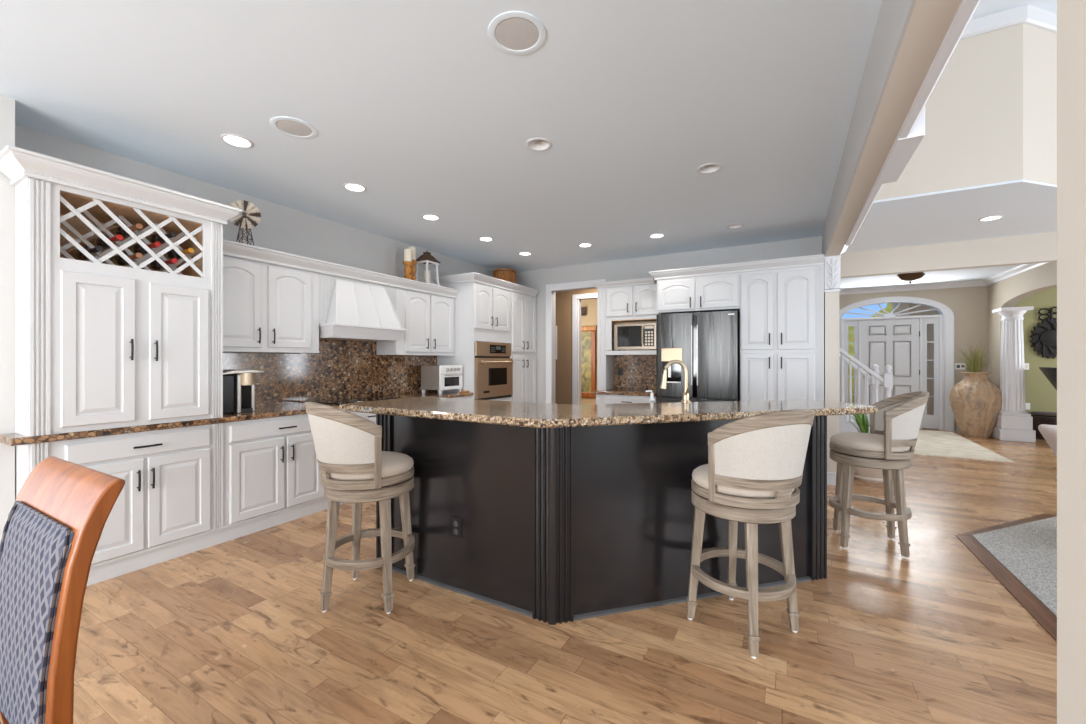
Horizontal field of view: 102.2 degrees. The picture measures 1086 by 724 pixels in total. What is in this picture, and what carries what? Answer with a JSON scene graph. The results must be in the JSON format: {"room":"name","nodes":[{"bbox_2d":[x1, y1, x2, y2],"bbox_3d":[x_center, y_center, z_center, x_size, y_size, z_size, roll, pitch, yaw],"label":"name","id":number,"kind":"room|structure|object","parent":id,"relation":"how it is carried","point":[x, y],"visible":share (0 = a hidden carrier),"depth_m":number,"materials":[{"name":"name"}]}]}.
{"room":"kitchen","nodes":[
{"label":"kitchen","id":0,"kind":"room"},
{"bbox_2d":[0,95,14,541],"bbox_3d":[-3.737,-0.075,2.841,1.700,2.790,0.094,0,0,29],"label":"wall","id":1,"kind":"structure","parent":0,"point":[7,105],"depth_m":2.44,"materials":[{"name":"grey paint"}]},
{"bbox_2d":[15,124,493,355],"bbox_3d":[-2.005,-0.075,5.089,0.120,2.790,5.530,0,0,29],"label":"wall","id":2,"kind":"structure","parent":0,"point":[280,228],"depth_m":4.12,"materials":[{"name":"grey paint"}]},
{"bbox_2d":[223,255,318,352],"bbox_3d":[-2.449,-0.450,3.773,0.387,0.750,0.931,0,0,29],"label":"upper cabinet","id":3,"kind":"object","parent":2,"relation":"attached to","point":[268,308],"visible":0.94,"depth_m":3.70,"materials":[{"name":"white paint"}]},
{"bbox_2d":[223,239,458,297],"bbox_3d":[-1.973,-0.879,4.606,0.403,0.105,2.850,0,0,29],"label":"crown molding","id":4,"kind":"structure","parent":3,"relation":"attached to","point":[230,248],"depth_m":4.12,"materials":[{"name":"white paint"}]},
{"bbox_2d":[230,200,260,245],"bbox_3d":[-2.516,-1.128,3.655,0.267,0.393,0.225,0,0,29],"label":"windmill","id":5,"kind":"object","parent":4,"relation":"on","point":[241,221],"visible":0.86,"depth_m":3.63,"materials":[{"name":"metal"}]},
{"bbox_2d":[403,261,412,279],"bbox_3d":[-1.597,-1.052,5.181,0.116,0.239,0.116,0,0,29],"label":"candle holder","id":6,"kind":"object","parent":4,"relation":"on","point":[407,269],"visible":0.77,"depth_m":5.15,"materials":[{"name":"brown wood"}]},
{"bbox_2d":[404,249,411,261],"bbox_3d":[-1.597,-1.250,5.181,0.086,0.155,0.086,0,0,29],"label":"candle","id":7,"kind":"object","parent":6,"relation":"on","point":[407,252],"visible":0.88,"depth_m":5.15,"materials":[{"name":"beige wax"}]},
{"bbox_2d":[410,260,416,279],"bbox_3d":[-1.593,-1.077,5.333,0.116,0.289,0.116,0,0,29],"label":"candle holder","id":8,"kind":"object","parent":4,"relation":"on","point":[413,272],"visible":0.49,"depth_m":5.31,"materials":[{"name":"brown wood"}]},
{"bbox_2d":[415,250,440,285],"bbox_3d":[-1.451,-1.163,5.483,0.236,0.461,0.236,0,0,29],"label":"lantern","id":9,"kind":"object","parent":4,"relation":"on","point":[426,259],"visible":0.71,"depth_m":5.44,"materials":[{"name":"white paint"}]},
{"bbox_2d":[223,353,436,405],"bbox_3d":[-2.141,0.169,4.699,0.019,0.474,2.853,0,0,29],"label":"backsplash","id":10,"kind":"structure","parent":2,"relation":"attached to","point":[285,378],"depth_m":4.51,"materials":[{"name":"brown stone"}]},
{"bbox_2d":[299,339,375,354],"bbox_3d":[-2.156,-0.174,4.671,0.019,0.211,0.910,0,0,29],"label":"backsplash","id":11,"kind":"structure","parent":2,"relation":"attached to","point":[340,347],"depth_m":4.72,"materials":[{"name":"brown stone"}]},
{"bbox_2d":[319,273,407,341],"bbox_3d":[-1.928,-0.522,4.543,0.501,0.605,0.914,0,0,29],"label":"range hood","id":12,"kind":"object","parent":2,"relation":"attached to","point":[349,309],"visible":0.93,"depth_m":4.36,"materials":[{"name":"white paint"}]},
{"bbox_2d":[376,288,454,355],"bbox_3d":[-1.526,-0.448,5.418,0.387,0.755,0.997,0,0,29],"label":"upper cabinet","id":13,"kind":"object","parent":2,"relation":"attached to","point":[429,319],"visible":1,"depth_m":5.27,"materials":[{"name":"white paint"}]},
{"bbox_2d":[0,0,1056,271],"bbox_3d":[0.193,-1.540,1.956,9.220,0.140,10.800,0,0,29],"label":"ceiling","id":14,"kind":"structure","parent":0,"point":[413,103],"depth_m":2.60,"materials":[{"name":"white paint"}]},
{"bbox_2d":[221,134,253,147],"bbox_3d":[-2.040,-1.521,2.923,0.182,0.116,0.182,0,0,29],"label":"recessed light","id":15,"kind":"object","parent":14,"relation":"in","point":[232,139],"visible":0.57,"depth_m":2.94,"materials":[{"name":"white paint"}]},
{"bbox_2d":[270,116,316,138],"bbox_3d":[-1.569,-1.467,2.762,0.260,0.006,0.260,0,0,29],"label":"ceiling speaker","id":16,"kind":"object","parent":14,"relation":"attached to","point":[289,126],"visible":1,"depth_m":2.75,"materials":[{"name":"white paint"}]},
{"bbox_2d":[276,120,311,135],"bbox_3d":[-1.569,-1.467,2.762,0.194,0.004,0.194,0,0,-2],"label":"grille","id":17,"kind":"object","parent":16,"relation":"attached to","point":[287,127],"depth_m":2.76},
{"bbox_2d":[343,183,365,191],"bbox_3d":[-1.590,-1.521,3.703,0.182,0.116,0.182,0,0,29],"label":"recessed light","id":18,"kind":"object","parent":14,"relation":"in","point":[355,187],"visible":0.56,"depth_m":3.72,"materials":[{"name":"white paint"}]},
{"bbox_2d":[422,214,439,219],"bbox_3d":[-1.146,-1.521,4.474,0.182,0.116,0.182,0,0,29],"label":"recessed light","id":19,"kind":"object","parent":14,"relation":"in","point":[426,216],"visible":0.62,"depth_m":4.50,"materials":[{"name":"white paint"}]},
{"bbox_2d":[488,11,545,54],"bbox_3d":[-0.117,-1.467,1.969,0.260,0.006,0.260,0,0,29],"label":"ceiling speaker","id":20,"kind":"object","parent":14,"relation":"attached to","point":[517,34],"visible":1,"depth_m":1.96,"materials":[{"name":"white paint"}]},
{"bbox_2d":[495,17,538,49],"bbox_3d":[-0.117,-1.467,1.969,0.194,0.004,0.194,0,0,-29],"label":"grille","id":21,"kind":"object","parent":20,"relation":"attached to","point":[513,33],"depth_m":1.96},
{"bbox_2d":[525,137,551,150],"bbox_3d":[-0.029,-1.521,2.970,0.182,0.116,0.182,0,0,29],"label":"recessed light","id":22,"kind":"object","parent":14,"relation":"in","point":[535,144],"visible":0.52,"depth_m":3.02,"materials":[{"name":"white paint"}]},
{"bbox_2d":[697,163,721,173],"bbox_3d":[1.266,-1.521,3.337,0.182,0.116,0.182,0,0,29],"label":"recessed light","id":23,"kind":"object","parent":14,"relation":"in","point":[707,168],"visible":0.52,"depth_m":3.39,"materials":[{"name":"white paint"}]},
{"bbox_2d":[726,223,743,228],"bbox_3d":[2.087,-1.521,4.757,0.182,0.116,0.182,0,0,29],"label":"recessed light","id":24,"kind":"object","parent":14,"relation":"in","point":[735,225],"visible":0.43,"depth_m":4.80,"materials":[{"name":"white paint"}]},
{"bbox_2d":[979,215,1003,220],"bbox_3d":[4.604,-1.521,4.502,0.182,0.116,0.182,0,0,29],"label":"recessed light","id":25,"kind":"object","parent":14,"relation":"in","point":[989,218],"visible":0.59,"depth_m":4.52,"materials":[{"name":"white paint"}]},
{"bbox_2d":[0,425,1056,723],"bbox_3d":[2.640,1.370,3.679,15.000,0.100,17.000,0,0,29],"label":"floor","id":26,"kind":"structure","parent":0,"point":[235,631],"depth_m":2.05,"materials":[{"name":"brown wood"}]},
{"bbox_2d":[0,456,124,723],"bbox_3d":[-1.362,0.800,0.929,0.515,1.039,0.605,0,0,29],"label":"dining chair","id":27,"kind":"object","parent":26,"relation":"on","point":[52,531],"visible":1,"depth_m":1.01,"materials":[{"name":"brown wood"}]},
{"bbox_2d":[15,423,227,585],"bbox_3d":[-2.775,0.884,2.912,0.662,0.872,0.960,0,0,29],"label":"base cabinet","id":28,"kind":"object","parent":26,"relation":"on","point":[171,503],"visible":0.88,"depth_m":2.81,"materials":[{"name":"white paint"}]},
{"bbox_2d":[0,391,472,445],"bbox_3d":[-2.114,0.426,4.117,0.638,0.040,3.840,0,0,29],"label":"countertop","id":29,"kind":"structure","parent":28,"relation":"on","point":[279,410],"depth_m":3.01,"materials":[{"name":"brown stone"}]},
{"bbox_2d":[0,145,241,436],"bbox_3d":[-2.764,-0.347,2.880,0.714,1.506,1.095,0,0,29],"label":"wine cabinet","id":30,"kind":"object","parent":29,"relation":"on","point":[99,345],"visible":0.99,"depth_m":2.65,"materials":[{"name":"white paint"}]},
{"bbox_2d":[68,249,88,260],"bbox_3d":[-2.797,-0.676,2.647,0.367,0.075,0.124,0,0,29],"label":"wine bottle","id":31,"kind":"object","parent":30,"relation":"in","point":[76,254],"depth_m":2.74,"materials":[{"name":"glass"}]},
{"bbox_2d":[83,246,103,256],"bbox_3d":[-2.614,-0.676,2.541,0.362,0.075,0.106,0,0,29],"label":"wine bottle","id":32,"kind":"object","parent":30,"relation":"in","point":[92,251],"depth_m":2.65,"materials":[{"name":"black glass"}]},
{"bbox_2d":[89,237,109,249],"bbox_3d":[-2.739,-0.765,2.720,0.353,0.075,0.122,0,0,29],"label":"wine bottle","id":33,"kind":"object","parent":30,"relation":"in","point":[99,241],"depth_m":2.80,"materials":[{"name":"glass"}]},
{"bbox_2d":[105,234,122,243],"bbox_3d":[-2.557,-0.765,2.608,0.285,0.075,0.083,0,0,29],"label":"wine bottle","id":34,"kind":"object","parent":30,"relation":"in","point":[118,237],"depth_m":2.72,"materials":[{"name":"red glass"}]},
{"bbox_2d":[109,255,128,265],"bbox_3d":[-2.687,-0.673,2.784,0.380,0.075,0.138,0,0,29],"label":"wine bottle","id":35,"kind":"object","parent":30,"relation":"in","point":[118,260],"depth_m":2.89,"materials":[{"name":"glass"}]},
{"bbox_2d":[109,226,129,238],"bbox_3d":[-2.701,-0.860,2.807,0.332,0.075,0.120,0,0,29],"label":"wine bottle","id":36,"kind":"object","parent":30,"relation":"in","point":[119,230],"depth_m":2.88,"materials":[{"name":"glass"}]},
{"bbox_2d":[125,253,142,260],"bbox_3d":[-2.495,-0.673,2.664,0.277,0.075,0.085,0,0,29],"label":"wine bottle","id":37,"kind":"object","parent":30,"relation":"in","point":[138,255],"depth_m":2.80,"materials":[{"name":"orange glass"}]},
{"bbox_2d":[126,223,142,231],"bbox_3d":[-2.515,-0.860,2.691,0.248,0.075,0.070,0,0,29],"label":"wine bottle","id":38,"kind":"object","parent":30,"relation":"in","point":[138,226],"depth_m":2.80,"materials":[{"name":"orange glass"}]},
{"bbox_2d":[127,244,147,254],"bbox_3d":[-2.644,-0.767,2.871,0.332,0.075,0.134,0,0,29],"label":"wine bottle","id":39,"kind":"object","parent":30,"relation":"in","point":[136,248],"depth_m":2.97,"materials":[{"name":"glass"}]},
{"bbox_2d":[146,260,164,270],"bbox_3d":[-2.602,-0.675,2.941,0.406,0.075,0.148,0,0,29],"label":"wine bottle","id":40,"kind":"object","parent":30,"relation":"in","point":[154,265],"depth_m":3.04,"materials":[{"name":"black glass"}]},
{"bbox_2d":[141,232,176,243],"bbox_3d":[-2.680,-0.854,3.059,0.451,0.075,0.075,0,0,29],"label":"wine bottle","id":41,"kind":"object","parent":30,"relation":"in","point":[156,237],"visible":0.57,"depth_m":3.02,"materials":[{"name":"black glass"}]},
{"bbox_2d":[163,249,181,259],"bbox_3d":[-2.545,-0.766,3.017,0.377,0.075,0.147,0,0,29],"label":"wine bottle","id":42,"kind":"object","parent":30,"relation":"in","point":[171,254],"depth_m":3.12,"materials":[{"name":"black glass"}]},
{"bbox_2d":[223,369,263,413],"bbox_3d":[-2.490,0.238,3.501,0.370,0.335,0.303,0,0,29],"label":"coffee maker","id":43,"kind":"object","parent":29,"relation":"on","point":[238,385],"visible":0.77,"depth_m":3.41,"materials":[{"name":"black plastic"}]},
{"bbox_2d":[241,385,252,412],"bbox_3d":[-2.423,0.295,3.514,0.168,0.220,0.095,0,0,29],"label":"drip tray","id":44,"kind":"object","parent":43,"relation":"on","point":[246,390],"depth_m":3.55,"materials":[{"name":"black plastic"}]},
{"bbox_2d":[308,396,403,403],"bbox_3d":[-1.913,0.400,4.538,0.460,0.011,0.800,0,0,29],"label":"cooktop","id":45,"kind":"object","parent":29,"relation":"in","point":[366,398],"visible":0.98,"depth_m":4.50,"materials":[{"name":"black glass"}]},
{"bbox_2d":[419,365,462,393],"bbox_3d":[-1.282,0.230,5.582,0.377,0.352,0.428,0,0,29],"label":"toaster oven","id":46,"kind":"object","parent":29,"relation":"on","point":[441,378],"visible":1,"depth_m":5.45,"materials":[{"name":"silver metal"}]},
{"bbox_2d":[227,414,323,540],"bbox_3d":[-2.354,0.884,3.662,0.662,0.872,0.760,0,0,29],"label":"base cabinet","id":47,"kind":"object","parent":26,"relation":"on","point":[273,471],"visible":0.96,"depth_m":3.45,"materials":[{"name":"white paint"}]},
{"bbox_2d":[323,411,375,509],"bbox_3d":[-1.918,0.884,4.438,0.662,0.872,1.020,0,0,29],"label":"base cabinet","id":48,"kind":"object","parent":26,"relation":"on","point":[372,417],"visible":0.12,"depth_m":4.19,"materials":[{"name":"white paint"}]},
{"bbox_2d":[304,402,414,613],"bbox_3d":[-0.999,0.765,2.447,0.516,1.110,0.590,0,0,44],"label":"bar stool","id":49,"kind":"object","parent":26,"relation":"on","point":[353,465],"visible":1,"depth_m":2.27,"materials":[{"name":"brown wood"}]},
{"bbox_2d":[437,282,510,400],"bbox_3d":[-0.932,0.150,6.158,0.697,2.340,0.865,0,0,29],"label":"tall cabinet","id":50,"kind":"object","parent":26,"relation":"on","point":[482,312],"visible":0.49,"depth_m":5.77,"materials":[{"name":"white paint"}]},
{"bbox_2d":[433,272,538,296],"bbox_3d":[-0.772,-1.073,6.429,0.712,0.103,1.645,0,0,29],"label":"crown molding","id":51,"kind":"structure","parent":50,"relation":"on","point":[473,276],"depth_m":5.87,"materials":[{"name":"white paint"}]},
{"bbox_2d":[493,268,515,283],"bbox_3d":[-0.596,-1.263,6.780,0.370,0.275,0.368,0,0,29],"label":"basket","id":52,"kind":"object","parent":51,"relation":"on","point":[509,275],"visible":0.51,"depth_m":6.62,"materials":[{"name":"brown wicker"}]},
{"bbox_2d":[475,341,513,399],"bbox_3d":[-0.887,0.133,6.133,0.677,0.775,0.819,0,0,29],"label":"wall oven","id":53,"kind":"object","parent":50,"relation":"in","point":[493,362],"visible":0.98,"depth_m":5.94,"materials":[{"name":"silver metal"}]},
{"bbox_2d":[511,291,536,402],"bbox_3d":[-0.537,0.150,6.862,0.697,2.340,0.749,0,0,29],"label":"pantry cabinet","id":54,"kind":"object","parent":26,"relation":"on","point":[523,307],"visible":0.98,"depth_m":6.70,"materials":[{"name":"white paint"}]},
{"bbox_2d":[376,414,826,624],"bbox_3d":[0.322,0.818,2.686,2.804,1.005,1.018,0,0,3],"label":"kitchen island","id":55,"kind":"object","parent":26,"relation":"on","point":[560,524],"visible":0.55,"depth_m":2.38,"materials":[{"name":"black paint"}]},
{"bbox_2d":[451,516,460,538],"bbox_3d":[-0.498,0.955,2.513,0.072,0.116,0.010,0,0,29],"label":"wall outlet","id":56,"kind":"object","parent":55,"relation":"attached to","point":[455,521],"visible":1,"depth_m":2.51,"materials":[{"name":"black plastic"}]},
{"bbox_2d":[339,397,877,427],"bbox_3d":[0.360,0.294,2.633,3.323,0.040,1.245,0,0,6],"label":"island countertop","id":57,"kind":"structure","parent":55,"relation":"on","point":[525,414],"depth_m":2.47,"materials":[{"name":"brown stone"}]},
{"bbox_2d":[660,360,690,401],"bbox_3d":[0.883,0.132,2.925,0.191,0.282,0.112,0,0,24],"label":"faucet","id":58,"kind":"object","parent":57,"relation":"on","point":[685,398],"visible":1,"depth_m":2.91,"materials":[{"name":"silver metal"}]},
{"bbox_2d":[596,394,657,403],"bbox_3d":[1.198,0.883,5.943,0.808,0.873,0.657,0,0,29],"label":"base cabinet","id":59,"kind":"object","parent":26,"relation":"on","point":[600,398],"visible":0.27,"depth_m":5.72,"materials":[{"name":"white paint"}]},
{"bbox_2d":[593,389,655,395],"bbox_3d":[1.194,0.425,5.965,0.840,0.039,0.622,0,0,29],"label":"countertop","id":60,"kind":"structure","parent":59,"relation":"on","point":[633,392],"depth_m":5.81,"materials":[{"name":"brown stone"}]},
{"bbox_2d":[592,277,658,389],"bbox_3d":[1.198,-0.346,6.095,0.960,1.500,0.392,0,0,29],"label":"cabinet","id":61,"kind":"object","parent":60,"relation":"on","point":[631,301],"visible":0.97,"depth_m":6.05,"materials":[{"name":"white paint"}]},
{"bbox_2d":[614,323,655,350],"bbox_3d":[1.304,-0.322,6.028,0.580,0.357,0.351,0,0,29],"label":"microwave","id":62,"kind":"object","parent":61,"relation":"in","point":[626,336],"visible":0.93,"depth_m":5.91,"materials":[{"name":"silver plastic"}]},
{"bbox_2d":[656,310,739,402],"bbox_3d":[1.963,0.352,5.487,0.926,1.875,0.670,0,0,29],"label":"refrigerator","id":63,"kind":"object","parent":26,"relation":"on","point":[707,343],"visible":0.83,"depth_m":5.19,"materials":[{"name":"silver metal"}]},
{"bbox_2d":[657,273,739,313],"bbox_3d":[1.983,-0.818,5.525,0.960,0.415,0.617,0,0,29],"label":"upper cabinet","id":64,"kind":"object","parent":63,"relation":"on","point":[720,292],"visible":0.98,"depth_m":5.29,"materials":[{"name":"white paint"}]},
{"bbox_2d":[648,254,823,280],"bbox_3d":[2.297,-1.077,5.336,1.870,0.100,0.625,0,0,29],"label":"crown molding","id":65,"kind":"structure","parent":64,"relation":"attached to","point":[810,260],"depth_m":5.03,"materials":[{"name":"white paint"}]},
{"bbox_2d":[686,409,814,658],"bbox_3d":[1.003,0.765,2.143,0.502,1.110,0.571,0,0,-29],"label":"bar stool","id":66,"kind":"object","parent":26,"relation":"on","point":[752,476],"visible":1,"depth_m":1.97,"materials":[{"name":"brown wood"}]},
{"bbox_2d":[740,265,823,400],"bbox_3d":[2.760,0.147,5.088,0.820,2.345,0.617,0,0,29],"label":"pantry cabinet","id":67,"kind":"object","parent":26,"relation":"on","point":[782,310],"visible":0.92,"depth_m":4.84,"materials":[{"name":"white paint"}]},
{"bbox_2d":[844,414,882,482],"bbox_3d":[3.666,0.904,4.874,0.500,0.833,0.604,0,0,-31],"label":"potted plant","id":68,"kind":"object","parent":26,"relation":"on","point":[860,473],"visible":0.24,"depth_m":4.82,"materials":[{"name":"green plant"}]},
{"bbox_2d":[839,348,892,433],"bbox_3d":[4.615,-0.036,7.558,2.075,2.712,1.220,0,0,29],"label":"staircase","id":69,"kind":"structure","parent":26,"relation":"on","point":[845,426],"depth_m":6.85,"materials":[{"name":"white paint"}]},
{"bbox_2d":[829,391,928,558],"bbox_3d":[2.391,0.765,3.139,0.571,1.110,0.502,0,0,18],"label":"bar stool","id":70,"kind":"object","parent":26,"relation":"on","point":[889,446],"visible":0.97,"depth_m":3.00,"materials":[{"name":"brown wood"}]},
{"bbox_2d":[914,430,1013,462],"bbox_3d":[6.340,1.314,7.163,1.200,0.012,2.800,0,0,29],"label":"rug","id":71,"kind":"object","parent":26,"relation":"on","point":[929,443],"visible":0.57,"depth_m":6.62,"materials":[{"name":"beige carpet"}]},
{"bbox_2d":[949,372,1001,437],"bbox_3d":[7.596,0.757,7.685,0.690,1.125,0.690,0,0,29],"label":"floor vase","id":72,"kind":"object","parent":26,"relation":"on","point":[975,401],"visible":0.98,"depth_m":7.50,"materials":[{"name":"ceramic"}]},
{"bbox_2d":[953,338,991,371],"bbox_3d":[7.538,-0.048,7.736,0.522,0.716,0.534,0,0,-9],"label":"dried grass","id":73,"kind":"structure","parent":72,"relation":"in","point":[975,365],"depth_m":7.64,"materials":[{"name":"green plant"}]},
{"bbox_2d":[991,306,1035,442],"bbox_3d":[7.862,0.217,7.340,0.420,2.205,0.420,0,0,29],"label":"column","id":74,"kind":"structure","parent":26,"relation":"on","point":[1014,423],"depth_m":7.23,"materials":[{"name":"white paint"}]},
{"bbox_2d":[972,516,1056,616],"bbox_3d":[3.776,1.314,-1.129,5.310,0.012,8.930,0,0,29],"label":"rug","id":75,"kind":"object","parent":26,"relation":"on","point":[1028,551],"depth_m":2.99,"materials":[{"name":"grey carpet"}]},
{"bbox_2d":[1038,424,1056,457],"bbox_3d":[4.150,0.908,2.902,1.016,0.800,0.880,0,0,37],"label":"armchair","id":76,"kind":"object","parent":75,"relation":"on","point":[1049,432],"visible":0.22,"depth_m":3.38,"materials":[{"name":"fabric"}]},
{"bbox_2d":[1028,411,1056,439],"bbox_3d":[8.633,1.095,7.447,0.650,0.450,0.650,0,0,18],"label":"table","id":77,"kind":"object","parent":26,"relation":"on","point":[1039,417],"visible":0.43,"depth_m":7.36,"materials":[{"name":"brown wood"}]},
{"bbox_2d":[1028,411,1056,417],"bbox_3d":[8.633,0.902,7.447,0.530,0.065,0.530,0,0,18],"label":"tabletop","id":78,"kind":"object","parent":77,"relation":"on","point":[1035,414],"depth_m":7.39,"materials":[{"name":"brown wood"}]},
{"bbox_2d":[1039,367,1056,389],"bbox_3d":[8.305,0.710,6.724,0.904,1.220,0.754,0,0,29],"label":"armchair","id":79,"kind":"object","parent":26,"relation":"on","point":[1050,373],"visible":0.24,"depth_m":6.85,"materials":[{"name":"black leather"}]},
{"bbox_2d":[556,289,596,404],"bbox_3d":[0.586,-0.075,7.986,3.600,2.790,0.100,0,0,29],"label":"wall","id":80,"kind":"structure","parent":0,"point":[564,298],"depth_m":8.03,"materials":[{"name":"brown paint"}]},
{"bbox_2d":[572,293,596,404],"bbox_3d":[1.023,0.060,7.723,1.060,2.520,0.130,0,0,29],"label":"trim","id":81,"kind":"structure","parent":80,"relation":"attached to","point":[575,297],"depth_m":7.90,"materials":[{"name":"white paint"}]},
{"bbox_2d":[581,299,597,403],"bbox_3d":[1.761,-0.075,10.079,3.600,2.790,0.100,0,0,29],"label":"wall","id":82,"kind":"structure","parent":0,"point":[590,319],"depth_m":10.38,"materials":[{"name":"beige paint"}]},
{"bbox_2d":[581,326,596,397],"bbox_3d":[0.841,0.020,10.503,0.940,1.680,0.058,0,0,29],"label":"picture frame","id":83,"kind":"object","parent":82,"relation":"attached to","point":[588,333],"visible":0.42,"depth_m":10.37,"materials":[{"name":"brown wood"}]},
{"bbox_2d":[516,236,821,403],"bbox_3d":[1.341,-0.075,6.312,4.517,2.790,0.120,0,0,29],"label":"wall","id":84,"kind":"structure","parent":0,"point":[634,268],"depth_m":6.32,"materials":[{"name":"grey paint"}]},
{"bbox_2d":[546,279,605,402],"bbox_3d":[0.485,0.055,6.709,1.005,2.530,0.025,0,0,29],"label":"trim","id":85,"kind":"structure","parent":84,"relation":"attached to","point":[581,284],"depth_m":6.90,"materials":[{"name":"white paint"}]},
{"bbox_2d":[614,355,655,389],"bbox_3d":[1.372,0.161,6.211,0.767,0.489,0.019,0,0,29],"label":"backsplash","id":86,"kind":"structure","parent":84,"relation":"attached to","point":[639,371],"depth_m":6.23,"materials":[{"name":"brown stone"}]},
{"bbox_2d":[839,286,987,430],"bbox_3d":[6.201,-0.075,9.202,4.800,2.790,0.120,0,0,29],"label":"wall","id":87,"kind":"structure","parent":0,"point":[969,305],"depth_m":8.20,"materials":[{"name":"beige paint"}]},
{"bbox_2d":[839,296,953,430],"bbox_3d":[6.925,0.020,8.756,1.920,2.600,0.150,0,0,29],"label":"door","id":88,"kind":"structure","parent":87,"relation":"in","point":[896,341],"depth_m":8.62,"materials":[{"name":"white paint"}]},
{"bbox_2d":[840,264,1021,289],"bbox_3d":[6.758,-1.520,6.825,8.100,0.100,3.880,0,0,29],"label":"ceiling","id":89,"kind":"structure","parent":0,"point":[971,274],"depth_m":7.80,"materials":[{"name":"white paint"}]},
{"bbox_2d":[896,272,924,283],"bbox_3d":[6.146,-1.380,7.329,0.380,0.180,0.380,0,0,29],"label":"ceiling lamp","id":90,"kind":"object","parent":89,"relation":"attached to","point":[910,277],"visible":0.97,"depth_m":7.24,"materials":[{"name":"brown glass"}]},
{"bbox_2d":[841,232,1056,277],"bbox_3d":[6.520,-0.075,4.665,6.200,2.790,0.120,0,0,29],"label":"ceiling beam","id":91,"kind":"structure","parent":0,"point":[1040,247],"depth_m":5.42,"materials":[{"name":"beige paint"}]},
{"bbox_2d":[839,262,1048,294],"bbox_3d":[5.218,-1.425,7.575,4.680,0.090,3.680,0,0,29],"label":"trim","id":92,"kind":"structure","parent":91,"relation":"attached to","point":[1022,268],"depth_m":8.23,"materials":[{"name":"white paint"}]},
{"bbox_2d":[822,0,1085,723],"bbox_3d":[1.228,-0.775,1.375,0.134,4.190,10.800,0,0,29],"label":"wall","id":93,"kind":"structure","parent":0,"point":[1071,14],"depth_m":0.62,"materials":[{"name":"beige paint"}]},
{"bbox_2d":[827,472,835,485],"bbox_3d":[3.469,1.255,5.371,0.170,0.130,1.637,0,0,29],"label":"baseboard","id":94,"kind":"structure","parent":93,"relation":"attached to","point":[831,477],"depth_m":4.66,"materials":[{"name":"white paint"}]},
{"bbox_2d":[824,254,840,292],"bbox_3d":[3.068,-0.930,4.642,0.152,0.390,0.061,0,0,29],"label":"trim","id":95,"kind":"structure","parent":93,"relation":"attached to","point":[832,264],"depth_m":4.63,"materials":[{"name":"white paint"}]},
{"bbox_2d":[876,106,924,184],"bbox_3d":[1.943,-1.183,2.401,0.104,0.195,0.630,0,0,29],"label":"trim","id":96,"kind":"structure","parent":93,"relation":"attached to","point":[904,149],"depth_m":2.29,"materials":[{"name":"white paint"}]},
{"bbox_2d":[845,0,980,245],"bbox_3d":[1.880,-1.175,2.347,0.050,0.170,4.106,0,0,29],"label":"trim","id":97,"kind":"structure","parent":93,"relation":"attached to","point":[967,8],"depth_m":1.70,"materials":[{"name":"white paint"}]},
{"bbox_2d":[956,513,1056,641],"bbox_3d":[1.672,1.317,0.322,1.849,0.006,9.265,0,0,42],"label":"trim","id":98,"kind":"structure","parent":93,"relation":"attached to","point":[1033,605],"depth_m":2.66,"materials":[{"name":"brown wood"}]},
{"bbox_2d":[874,23,1056,200],"bbox_3d":[5.043,-2.190,4.047,4.300,1.400,0.763,0,0,-4],"label":"wall","id":99,"kind":"structure","parent":0,"point":[991,112],"depth_m":3.69,"materials":[{"name":"beige paint"}]},
{"bbox_2d":[960,4,1056,39],"bbox_3d":[5.009,-2.828,3.976,4.260,0.125,0.700,0,0,-4],"label":"trim","id":100,"kind":"structure","parent":99,"relation":"attached to","point":[1027,14],"depth_m":3.62,"materials":[{"name":"white paint"}]},
{"bbox_2d":[971,0,1056,19],"bbox_3d":[3.944,-2.935,0.079,6.400,0.090,11.200,0,0,29],"label":"ceiling","id":101,"kind":"structure","parent":0,"point":[985,7],"depth_m":3.56,"materials":[{"name":"white paint"}]},
{"bbox_2d":[988,262,1056,387],"bbox_3d":[7.357,-0.075,6.442,0.160,2.790,3.800,0,0,29],"label":"wall","id":102,"kind":"structure","parent":0,"point":[1008,292],"depth_m":7.38,"materials":[{"name":"beige paint"}]},
{"bbox_2d":[1014,287,1056,412],"bbox_3d":[9.781,-0.075,7.409,3.200,2.790,0.100,0,0,29],"label":"wall","id":103,"kind":"structure","parent":0,"point":[1041,395],"depth_m":7.86,"materials":[{"name":"green paint"}]},
{"bbox_2d":[1029,307,1056,358],"bbox_3d":[8.993,-0.502,7.742,0.535,0.918,0.088,0,0,29],"label":"wall medallion","id":104,"kind":"object","parent":103,"relation":"attached to","point":[1044,335],"visible":0.74,"depth_m":7.77,"materials":[{"name":"black metal"}]},
{"bbox_3d":[11.376,1.430,17.192,9.000,0.100,18.880,0,0,29],"label":"floor","id":105,"kind":"structure","parent":0,"visible":0},
{"bbox_2d":[848,326,853,402],"bbox_3d":[10.635,0.435,15.747,3.771,3.825,3.672,0,0,29],"label":"tree","id":106,"kind":"object","parent":105,"relation":"on","point":[850,328],"visible":0.03,"depth_m":14.33,"materials":[{"name":"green plant"}]},
{"bbox_2d":[872,303,891,316],"bbox_3d":[17.286,-0.593,20.224,5.075,4.893,4.741,0,0,29],"label":"tree","id":107,"kind":"object","parent":105,"relation":"on","point":[888,308],"visible":0.03,"depth_m":20.20,"materials":[{"name":"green plant"}]},
{"bbox_2d":[892,303,940,414],"bbox_3d":[7.454,-0.630,10.208,5.000,4.100,0.700,0,0,29],"label":"wall","id":108,"kind":"structure","parent":105,"relation":"on","point":[930,327],"depth_m":9.51,"materials":[{"name":"stone"}]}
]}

